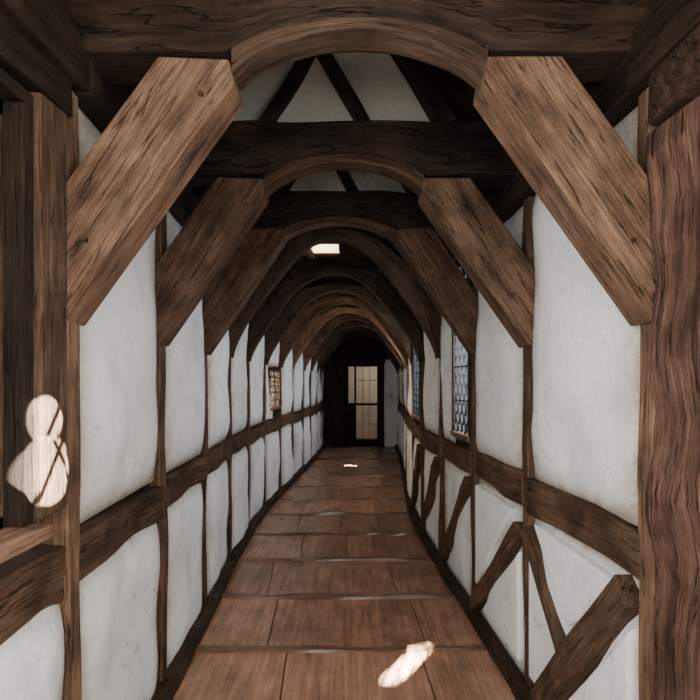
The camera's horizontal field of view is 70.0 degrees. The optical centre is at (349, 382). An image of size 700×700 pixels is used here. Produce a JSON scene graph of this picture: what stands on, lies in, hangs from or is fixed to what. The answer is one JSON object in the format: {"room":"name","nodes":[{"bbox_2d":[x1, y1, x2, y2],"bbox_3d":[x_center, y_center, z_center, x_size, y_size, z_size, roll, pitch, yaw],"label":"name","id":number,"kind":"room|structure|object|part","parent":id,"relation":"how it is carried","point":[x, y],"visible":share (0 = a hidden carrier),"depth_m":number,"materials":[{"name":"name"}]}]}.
{"room":"timber-framed corridor","nodes":[
{"label":"timber-framed corridor","id":0,"kind":"room"},
{"bbox_2d":[0,108,323,699],"bbox_3d":[-1.050,0.255,5.926,0.553,2.850,14.453,0,0,1],"label":"wall","id":1,"kind":"structure","parent":0,"point":[119,419],"depth_m":2.43,"materials":[{"name":"paint"}]},
{"bbox_2d":[0,12,72,518],"bbox_3d":[-0.989,-0.300,0.180,0.165,1.420,2.960,0,0,0],"label":"post","id":2,"kind":"object","parent":1,"relation":"attached to","point":[50,89],"visible":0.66,"depth_m":1.54,"materials":[{"name":"brown wood"}]},
{"bbox_2d":[0,0,128,133],"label":"wall plate","id":3,"kind":"object","parent":1,"relation":"attached to","point":[51,31],"depth_m":1.59,"materials":[{"name":"brown wood"}]},
{"bbox_2d":[0,67,322,644],"bbox_3d":[-1.055,-0.063,5.924,0.679,1.593,14.383,0,0,0],"label":"wooden beam","id":4,"kind":"structure","parent":1,"relation":"in","point":[18,533],"depth_m":1.46,"materials":[{"name":"brown wood"}]},
{"bbox_3d":[-1.055,0.612,5.924,0.451,0.243,14.378,0,0,1],"label":"rail","id":5,"kind":"part","parent":4,"relation":"part of","materials":[{"name":"brown wood"}]},
{"bbox_2d":[168,186,199,226],"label":"wall plate","id":6,"kind":"object","parent":1,"relation":"attached to","point":[187,201],"depth_m":2.97,"materials":[{"name":"brown wood"}]},
{"bbox_2d":[151,444,325,699],"bbox_3d":[-0.960,1.640,5.928,0.403,0.098,14.454,0,0,1],"label":"baseboard","id":7,"kind":"structure","parent":1,"relation":"attached to","point":[177,670],"depth_m":3.56,"materials":[{"name":"brown wood"}]},
{"bbox_2d":[268,367,280,410],"bbox_3d":[-1.152,0.085,7.275,0.155,0.610,0.743,0,0,4],"label":"window","id":8,"kind":"structure","parent":1,"relation":"in","point":[273,373],"depth_m":7.26,"materials":[{"name":"brown glass"}]},
{"bbox_2d":[173,447,515,699],"bbox_3d":[0.100,1.703,5.925,2.800,0.114,14.450,0,0,0],"label":"floor","id":9,"kind":"structure","parent":0,"point":[336,593],"depth_m":3.69,"materials":[{"name":"brown wood"}]},
{"bbox_2d":[226,227,444,558],"bbox_3d":[-0.140,0.092,4.732,2.400,3.215,0.191,0,0,0],"label":"arch frame","id":10,"kind":"object","parent":9,"relation":"on","point":[397,271],"visible":0.51,"depth_m":4.64,"materials":[{"name":"brown wood"}]},
{"bbox_2d":[245,258,425,529],"bbox_3d":[-0.170,0.138,5.734,2.400,3.125,0.191,0,0,0],"label":"arch frame","id":11,"kind":"object","parent":9,"relation":"on","point":[361,270],"visible":0.45,"depth_m":5.64,"materials":[{"name":"brown wood"}]},
{"bbox_2d":[258,279,417,508],"bbox_3d":[-0.150,0.147,6.731,2.400,3.106,0.186,0,0,0],"label":"arch frame","id":12,"kind":"object","parent":9,"relation":"on","point":[317,288],"visible":0.47,"depth_m":6.64,"materials":[{"name":"brown wood"}]},
{"bbox_2d":[145,120,534,688],"bbox_3d":[-0.033,0.140,2.752,2.400,3.120,0.240,0,0,0],"label":"arch frame","id":13,"kind":"object","parent":9,"relation":"on","point":[251,160],"visible":0.66,"depth_m":2.68,"materials":[{"name":"brown wood"}]},
{"bbox_2d":[273,292,409,488],"bbox_3d":[-0.080,0.146,7.733,2.400,3.108,0.191,0,0,0],"label":"arch frame","id":14,"kind":"object","parent":9,"relation":"on","point":[327,301],"visible":0.38,"depth_m":7.65,"materials":[{"name":"brown wood"}]},
{"bbox_2d":[198,190,487,605],"bbox_3d":[-0.078,0.143,3.732,2.400,3.115,0.240,0,0,0],"label":"arch frame","id":15,"kind":"object","parent":9,"relation":"on","point":[398,217],"visible":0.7,"depth_m":3.63,"materials":[{"name":"brown wood"}]},
{"bbox_2d":[33,0,657,699],"bbox_3d":[0.030,0.142,1.752,2.400,3.116,0.240,0,0,0],"label":"arch frame","id":16,"kind":"object","parent":9,"relation":"on","point":[526,63],"visible":0.69,"depth_m":1.68,"materials":[{"name":"brown wood"}]},
{"bbox_2d":[291,302,408,476],"bbox_3d":[0.000,0.147,8.734,2.400,3.106,0.192,0,0,0],"label":"arch frame","id":17,"kind":"object","parent":9,"relation":"on","point":[321,319],"visible":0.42,"depth_m":8.64,"materials":[{"name":"brown wood"}]},
{"bbox_2d":[299,311,405,465],"bbox_3d":[0.080,0.147,9.732,2.400,3.106,0.187,0,0,0],"label":"arch frame","id":18,"kind":"object","parent":9,"relation":"on","point":[309,351],"visible":0.27,"depth_m":9.65,"materials":[{"name":"brown wood"}]},
{"bbox_2d":[309,320,404,453],"bbox_3d":[0.150,0.146,10.733,2.400,3.108,0.190,0,0,0],"label":"arch frame","id":19,"kind":"object","parent":9,"relation":"on","point":[352,323],"visible":0.3,"depth_m":10.65,"materials":[{"name":"brown wood"}]},
{"bbox_2d":[315,327,401,415],"bbox_3d":[0.210,0.148,11.732,2.400,3.105,0.188,0,0,0],"label":"arch frame","id":20,"kind":"object","parent":9,"relation":"on","point":[341,334],"visible":0.25,"depth_m":11.64,"materials":[{"name":"brown wood"}]},
{"bbox_2d":[320,331,399,414],"bbox_3d":[0.251,0.145,12.732,2.400,3.110,0.189,0,0,0],"label":"arch frame","id":21,"kind":"object","parent":9,"relation":"on","point":[355,333],"visible":0.31,"depth_m":12.65,"materials":[{"name":"brown wood"}]},
{"bbox_2d":[645,95,699,699],"bbox_3d":[1.114,0.440,1.506,0.307,2.520,0.310,0,0,0],"label":"post","id":22,"kind":"object","parent":9,"relation":"on","point":[672,155],"visible":1,"depth_m":1.50,"materials":[{"name":"brown wood"}]},
{"bbox_2d":[648,23,699,125],"bbox_3d":[1.280,-0.927,1.494,0.644,0.213,0.299,0,0,0],"label":"beam","id":23,"kind":"structure","parent":22,"relation":"on","point":[675,82],"depth_m":1.48,"materials":[{"name":"brown wood"}]},
{"bbox_2d":[122,61,589,310],"bbox_3d":[0.050,-1.538,5.925,2.893,0.845,14.450,0,0,0],"label":"ceiling","id":24,"kind":"structure","parent":0,"point":[457,93],"depth_m":3.02,"materials":[{"name":"brown wood"}]},
{"bbox_2d":[311,243,341,255],"bbox_3d":[-0.370,-1.948,7.200,0.500,0.065,0.680,0,0,0],"label":"skylight","id":25,"kind":"object","parent":24,"relation":"attached to","point":[334,248],"visible":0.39,"depth_m":7.30,"materials":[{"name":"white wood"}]},
{"bbox_2d":[233,52,456,127],"bbox_3d":[-0.271,-1.618,2.734,1.684,0.585,0.152,0,0,0],"label":"gable wall","id":26,"kind":"structure","parent":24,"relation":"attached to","point":[354,86],"depth_m":2.77,"materials":[{"name":"white paint"}]},
{"bbox_2d":[276,171,415,195],"bbox_3d":[-0.313,-1.619,3.715,1.691,0.585,0.149,0,0,0],"label":"truss","id":27,"kind":"object","parent":24,"relation":"attached to","point":[332,180],"visible":0.06,"depth_m":3.75,"materials":[{"name":"white paint"}]},
{"bbox_2d":[321,336,397,446],"bbox_3d":[0.250,-0.120,13.210,2.500,3.600,0.120,0,0,0],"label":"wall","id":28,"kind":"structure","parent":0,"point":[354,345],"depth_m":13.15,"materials":[{"name":"brown wood"}]},
{"bbox_2d":[339,355,384,446],"bbox_3d":[0.310,0.468,13.186,1.220,2.425,0.221,0,0,0],"label":"door","id":29,"kind":"structure","parent":28,"relation":"in","point":[347,411],"depth_m":13.15,"materials":[{"name":"brown wood"}]},
{"bbox_2d":[348,367,376,437],"bbox_3d":[0.300,0.280,14.285,2.600,2.800,2.030,0,0,0],"label":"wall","id":30,"kind":"structure","parent":0,"point":[362,373],"depth_m":15.20,"materials":[{"name":"beige glass"}]},
{"bbox_2d":[397,106,639,699],"bbox_3d":[1.055,0.255,5.929,0.509,2.850,14.453,0,0,1],"label":"wall","id":31,"kind":"structure","parent":0,"point":[586,354],"depth_m":2.35,"materials":[{"name":"paint"}]},
{"bbox_2d":[402,368,403,404],"bbox_3d":[1.157,-0.230,10.195,0.155,1.360,0.903,0,0,4],"label":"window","id":32,"kind":"structure","parent":31,"relation":"in","point":[403,368],"depth_m":10.54,"materials":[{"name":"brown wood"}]},
{"bbox_2d":[406,367,408,411],"bbox_3d":[1.002,-0.230,8.195,0.154,1.360,0.905,0,0,5],"label":"window","id":33,"kind":"structure","parent":31,"relation":"in","point":[407,377],"depth_m":8.42,"materials":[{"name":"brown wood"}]},
{"bbox_2d":[411,347,421,421],"bbox_3d":[0.882,-0.255,6.195,0.155,1.410,0.893,0,0,1],"label":"window","id":34,"kind":"structure","parent":31,"relation":"in","point":[416,366],"depth_m":6.20,"materials":[{"name":"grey glass"}]},
{"bbox_2d":[450,262,470,442],"bbox_3d":[0.945,-0.265,4.010,0.155,1.430,0.511,0,0,-4],"label":"window","id":35,"kind":"structure","parent":31,"relation":"in","point":[461,360],"depth_m":4.08,"materials":[{"name":"grey glass"}]},
{"bbox_2d":[395,445,530,699],"bbox_3d":[0.939,1.651,5.928,0.404,0.080,14.454,0,0,1],"label":"baseboard","id":36,"kind":"structure","parent":31,"relation":"attached to","point":[519,688],"depth_m":3.47,"materials":[{"name":"brown wood"}]},
{"bbox_2d":[485,167,535,223],"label":"wall plate","id":37,"kind":"object","parent":31,"relation":"attached to","point":[505,202],"depth_m":2.81,"materials":[{"name":"brown wood"}]},
{"bbox_2d":[397,403,639,579],"bbox_3d":[1.038,0.601,5.925,0.463,0.238,14.378,0,0,1],"label":"rail","id":38,"kind":"object","parent":31,"relation":"attached to","point":[617,539],"visible":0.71,"depth_m":2.39,"materials":[{"name":"brown wood"}]},
{"bbox_2d":[410,444,639,699],"bbox_3d":[0.907,1.185,4.190,0.183,0.976,4.889,0,0,-2],"label":"diagonal strut","id":39,"kind":"object","parent":31,"relation":"attached to","point":[578,653],"visible":0.62,"depth_m":2.31,"materials":[{"name":"brown wood"}]},
{"bbox_2d":[475,484,637,699],"bbox_3d":[0.979,1.145,2.710,0.073,0.830,1.824,0,0,-3],"label":"plaster infill","id":40,"kind":"object","parent":31,"relation":"attached to","point":[577,580],"visible":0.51,"depth_m":2.47,"materials":[{"name":"white paint"}]},
{"bbox_2d":[585,0,699,127],"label":"wall plate","id":41,"kind":"object","parent":31,"relation":"attached to","point":[662,31],"depth_m":1.62,"materials":[{"name":"brown wood"}]}
]}

